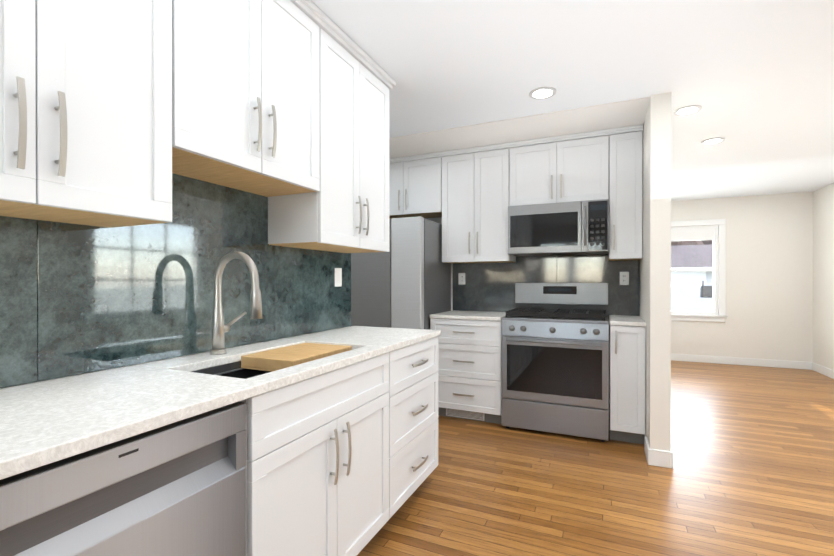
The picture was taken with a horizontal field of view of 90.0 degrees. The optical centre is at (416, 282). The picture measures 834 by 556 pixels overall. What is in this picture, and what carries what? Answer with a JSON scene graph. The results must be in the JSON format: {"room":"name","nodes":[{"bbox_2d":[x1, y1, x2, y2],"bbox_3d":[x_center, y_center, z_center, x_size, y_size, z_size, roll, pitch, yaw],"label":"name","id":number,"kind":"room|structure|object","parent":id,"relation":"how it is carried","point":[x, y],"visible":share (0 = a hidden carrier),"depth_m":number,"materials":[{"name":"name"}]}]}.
{"room":"kitchen","nodes":[
{"label":"kitchen","id":0,"kind":"room"},
{"bbox_2d":[0,326,349,388],"bbox_3d":[-1.796,-0.010,0.694,0.790,2.436,4.855,0,0,24],"label":"wall","id":1,"kind":"structure","parent":0,"point":[147,362],"depth_m":1.49,"materials":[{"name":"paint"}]},
{"bbox_2d":[0,0,199,227],"bbox_3d":[-1.024,-0.694,1.028,0.317,1.015,0.792,0,0,24],"label":"upper cabinet","id":2,"kind":"object","parent":1,"relation":"attached to","point":[115,113],"depth_m":1.10,"materials":[{"name":"white wood"}]},
{"bbox_2d":[0,173,350,387],"bbox_3d":[-1.056,-0.112,1.362,0.010,0.804,3.021,0,0,24],"label":"backsplash","id":3,"kind":"structure","parent":1,"relation":"attached to","point":[76,299],"depth_m":1.54,"materials":[{"name":"grey stone"}]},
{"bbox_2d":[335,268,341,286],"bbox_3d":[-0.490,-0.033,2.599,0.008,0.115,0.072,0,0,24],"label":"light switch","id":4,"kind":"object","parent":3,"relation":"attached to","point":[338,277],"visible":1,"depth_m":2.59,"materials":[{"name":"white plastic"}]},
{"bbox_2d":[200,0,323,195],"bbox_3d":[-0.739,-0.814,1.662,0.317,0.780,0.717,0,0,24],"label":"upper cabinet","id":5,"kind":"object","parent":1,"relation":"attached to","point":[262,61],"depth_m":1.62,"materials":[{"name":"white wood"}]},
{"bbox_2d":[265,20,391,252],"bbox_3d":[-0.464,-0.698,2.275,0.317,1.015,0.744,0,0,24],"label":"upper cabinet","id":6,"kind":"object","parent":1,"relation":"attached to","point":[351,215],"depth_m":2.15,"materials":[{"name":"white wood"}]},
{"bbox_2d":[425,217,452,310],"bbox_3d":[0.745,-0.021,4.149,2.595,2.436,0.120,0,0,24],"label":"wall","id":7,"kind":"structure","parent":0,"point":[437,220],"depth_m":4.26,"materials":[{"name":"paint"}]},
{"bbox_2d":[389,152,440,218],"bbox_3d":[-0.069,-0.954,4.258,0.798,0.554,0.317,0,0,24],"label":"upper cabinet","id":8,"kind":"object","parent":7,"relation":"attached to","point":[414,181],"depth_m":4.07,"materials":[{"name":"white wood"}]},
{"bbox_2d":[441,143,515,263],"bbox_3d":[0.588,-0.713,3.963,0.638,1.034,0.317,0,0,24],"label":"upper cabinet","id":9,"kind":"object","parent":7,"relation":"attached to","point":[469,196],"depth_m":3.81,"materials":[{"name":"white wood"}]},
{"bbox_2d":[453,252,639,318],"bbox_3d":[1.132,0.246,3.903,1.683,1.897,0.010,0,0,24],"label":"backsplash","id":10,"kind":"structure","parent":7,"relation":"attached to","point":[488,287],"depth_m":3.89,"materials":[{"name":"grey stone"}]},
{"bbox_2d":[458,273,464,283],"bbox_3d":[0.452,-0.038,4.197,0.072,0.115,0.007,0,0,24],"label":"electrical outlet","id":11,"kind":"object","parent":10,"relation":"attached to","point":[461,278],"visible":1,"depth_m":4.20,"materials":[{"name":"white plastic"}]},
{"bbox_2d":[620,272,628,284],"bbox_3d":[1.788,-0.036,3.597,0.072,0.115,0.007,0,0,24],"label":"electrical outlet","id":12,"kind":"object","parent":10,"relation":"attached to","point":[624,278],"visible":1,"depth_m":3.59,"materials":[{"name":"white plastic"}]},
{"bbox_2d":[509,129,608,205],"bbox_3d":[1.245,-0.950,3.667,0.800,0.559,0.317,0,0,24],"label":"upper cabinet","id":13,"kind":"object","parent":7,"relation":"attached to","point":[570,167],"depth_m":3.51,"materials":[{"name":"white wood"}]},
{"bbox_2d":[508,199,608,255],"bbox_3d":[1.223,-0.456,3.616,0.796,0.416,0.431,0,0,24],"label":"over-the-range microwave","id":14,"kind":"object","parent":13,"relation":"attached to","point":[568,228],"visible":1,"depth_m":3.45,"materials":[{"name":"silver metal"}]},
{"bbox_2d":[609,124,642,260],"bbox_3d":[1.722,-0.712,3.454,0.240,1.034,0.317,0,0,24],"label":"upper cabinet","id":15,"kind":"object","parent":7,"relation":"attached to","point":[625,143],"depth_m":3.31,"materials":[{"name":"white wood"}]},
{"bbox_2d":[310,0,833,200],"bbox_3d":[1.131,-1.259,2.168,5.160,0.067,10.190,0,0,24],"label":"ceiling","id":16,"kind":"structure","parent":0,"point":[754,79],"depth_m":2.48,"materials":[{"name":"paint"}]},
{"bbox_2d":[529,87,555,98],"bbox_3d":[0.816,-1.230,2.710,0.170,0.008,0.170,0,0,24],"label":"recessed light","id":17,"kind":"object","parent":16,"relation":"in","point":[542,92],"visible":1,"depth_m":2.70,"materials":[{"name":"white plastic"}]},
{"bbox_2d":[674,105,701,115],"bbox_3d":[1.937,-1.231,2.985,0.170,0.008,0.170,0,0,24],"label":"recessed light","id":18,"kind":"object","parent":16,"relation":"in","point":[688,110],"visible":0.96,"depth_m":2.97,"materials":[{"name":"white plastic"}]},
{"bbox_2d":[701,138,724,144],"bbox_3d":[2.581,-1.233,3.638,0.170,0.008,0.170,0,0,24],"label":"recessed light","id":19,"kind":"object","parent":16,"relation":"in","point":[711,141],"visible":0.98,"depth_m":3.63,"materials":[{"name":"white plastic"}]},
{"bbox_2d":[357,360,833,555],"bbox_3d":[1.131,1.233,2.176,5.160,0.060,10.190,0,0,24],"label":"floor","id":20,"kind":"structure","parent":0,"point":[751,473],"depth_m":2.47,"materials":[{"name":"brown wood"}]},
{"bbox_2d":[0,402,245,555],"bbox_3d":[-0.885,0.766,1.004,0.612,0.879,0.632,0,0,24],"label":"dishwasher","id":21,"kind":"object","parent":20,"relation":"on","point":[178,488],"visible":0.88,"depth_m":0.92,"materials":[{"name":"silver metal"}]},
{"bbox_2d":[275,336,437,547],"bbox_3d":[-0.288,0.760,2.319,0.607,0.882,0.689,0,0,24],"label":"base cabinet","id":22,"kind":"object","parent":20,"relation":"on","point":[342,461],"depth_m":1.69,"materials":[{"name":"white wood"}]},
{"bbox_2d":[0,326,440,479],"bbox_3d":[-0.762,0.306,1.250,0.615,0.030,3.055,0,0,24],"label":"countertop","id":23,"kind":"structure","parent":22,"relation":"on","point":[42,423],"depth_m":1.09,"materials":[{"name":"stone"}]},
{"bbox_2d":[192,361,270,378],"bbox_3d":[-0.537,0.440,1.668,0.400,0.238,0.760,0,0,24],"label":"sink","id":24,"kind":"object","parent":23,"relation":"in","point":[234,369],"depth_m":1.66,"materials":[{"name":"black metal"}]},
{"bbox_2d":[241,343,351,371],"bbox_3d":[-0.511,0.323,1.826,0.273,0.050,0.401,0,0,24],"label":"cutting board","id":25,"kind":"object","parent":24,"relation":"on","point":[272,360],"visible":0.69,"depth_m":1.70,"materials":[{"name":"brown wood"}]},
{"bbox_2d":[210,251,261,354],"bbox_3d":[-0.699,0.082,1.699,0.260,0.414,0.159,0,0,24],"label":"faucet","id":26,"kind":"object","parent":23,"relation":"on","point":[219,327],"visible":1,"depth_m":1.67,"materials":[{"name":"grey metal"}]},
{"bbox_2d":[351,216,450,329],"bbox_3d":[-0.176,0.314,4.028,0.775,1.763,0.816,0,0,24],"label":"refrigerator","id":27,"kind":"object","parent":20,"relation":"on","point":[404,281],"visible":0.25,"depth_m":3.69,"materials":[{"name":"silver metal"}]},
{"bbox_2d":[430,318,501,423],"bbox_3d":[0.528,0.755,3.836,0.634,0.882,0.607,0,0,24],"label":"base cabinet","id":28,"kind":"object","parent":20,"relation":"on","point":[469,369],"depth_m":3.55,"materials":[{"name":"white wood"}]},
{"bbox_2d":[501,283,608,441],"bbox_3d":[1.168,0.601,3.497,0.796,1.193,0.686,0,0,24],"label":"range","id":29,"kind":"object","parent":20,"relation":"on","point":[555,358],"visible":1,"depth_m":3.26,"materials":[{"name":"silver metal"}]},
{"bbox_2d":[609,323,645,443],"bbox_3d":[1.664,0.757,3.326,0.236,0.882,0.607,0,0,24],"label":"base cabinet","id":30,"kind":"object","parent":20,"relation":"on","point":[627,344],"depth_m":3.06,"materials":[{"name":"white wood"}]},
{"bbox_2d":[430,310,645,326],"bbox_3d":[1.003,0.299,3.617,1.683,0.030,0.615,0,0,24],"label":"countertop","id":31,"kind":"structure","parent":30,"relation":"on","point":[622,320],"depth_m":3.53,"materials":[{"name":"stone"}]},
{"bbox_2d":[644,436,651,464],"bbox_3d":[1.581,1.149,2.865,0.014,0.105,0.264,0,0,24],"label":"baseboard","id":32,"kind":"structure","parent":20,"relation":"on","point":[648,452],"depth_m":2.77,"materials":[{"name":"white wood"}]},
{"bbox_2d":[640,92,670,451],"bbox_3d":[2.469,-0.023,4.679,0.117,2.436,4.280,0,0,24],"label":"wall pillar","id":33,"kind":"structure","parent":0,"point":[655,288],"depth_m":2.73,"materials":[{"name":"white paint"}]},
{"bbox_2d":[662,448,672,468],"bbox_3d":[2.525,1.143,4.650,0.017,0.105,4.294,0,0,24],"label":"baseboard","id":34,"kind":"structure","parent":33,"relation":"attached to","point":[668,456],"depth_m":2.70,"materials":[{"name":"white wood"}]},
{"bbox_2d":[671,192,812,361],"bbox_3d":[4.486,-0.028,6.185,2.328,2.436,0.120,0,0,24],"label":"wall","id":35,"kind":"structure","parent":0,"point":[769,275],"depth_m":5.93,"materials":[{"name":"white paint"}]},
{"bbox_2d":[671,219,727,321],"bbox_3d":[3.969,-0.179,6.391,1.270,1.513,0.163,0,0,24],"label":"window","id":36,"kind":"structure","parent":35,"relation":"in","point":[691,230],"depth_m":6.21,"materials":[{"name":"white"}]},
{"bbox_2d":[671,353,810,369],"bbox_3d":[4.399,1.138,6.152,2.160,0.105,0.017,0,0,24],"label":"baseboard","id":37,"kind":"structure","parent":35,"relation":"attached to","point":[676,357],"depth_m":6.01,"materials":[{"name":"white wood"}]},
{"bbox_2d":[813,183,833,369],"bbox_3d":[3.430,-0.011,1.140,0.120,2.436,9.950,0,0,24],"label":"wall","id":38,"kind":"structure","parent":0,"point":[823,276],"depth_m":5.42,"materials":[{"name":"white paint"}]},
{"bbox_2d":[811,362,833,378],"bbox_3d":[3.370,1.154,1.171,0.014,0.105,9.950,0,0,24],"label":"baseboard","id":39,"kind":"structure","parent":38,"relation":"attached to","point":[828,372],"depth_m":5.42,"materials":[{"name":"white wood"}]},
{"label":"outside","id":40,"kind":"structure","parent":0,"visible":0},
{"bbox_3d":[19.313,0.999,18.593,100.000,1.300,130.000,0,0,24],"label":"ground","id":41,"kind":"structure","parent":40,"visible":0},
{"bbox_2d":[671,288,712,311],"bbox_3d":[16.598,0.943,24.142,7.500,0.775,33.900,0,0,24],"label":"driveway","id":42,"kind":"structure","parent":41,"relation":"on","point":[694,302],"depth_m":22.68,"materials":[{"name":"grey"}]},
{"bbox_2d":[700,281,712,296],"bbox_3d":[17.495,0.379,25.163,0.600,1.005,0.500,0,0,24],"label":"outdoor grill","id":43,"kind":"object","parent":42,"relation":"on","point":[703,289],"depth_m":24.98,"materials":[{"name":"grey metal"}]},
{"bbox_2d":[671,244,712,287],"bbox_3d":[27.930,-1.662,42.657,29.200,4.340,10.420,0,0,24],"label":"neighbouring house","id":44,"kind":"structure","parent":41,"relation":"on","point":[698,275],"depth_m":39.18,"materials":[{"name":"grey"}]},
{"bbox_2d":[671,240,712,245],"bbox_3d":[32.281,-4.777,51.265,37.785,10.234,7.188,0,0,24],"label":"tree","id":45,"kind":"object","parent":41,"relation":"on","point":[676,243],"depth_m":49.10,"materials":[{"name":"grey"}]}
]}

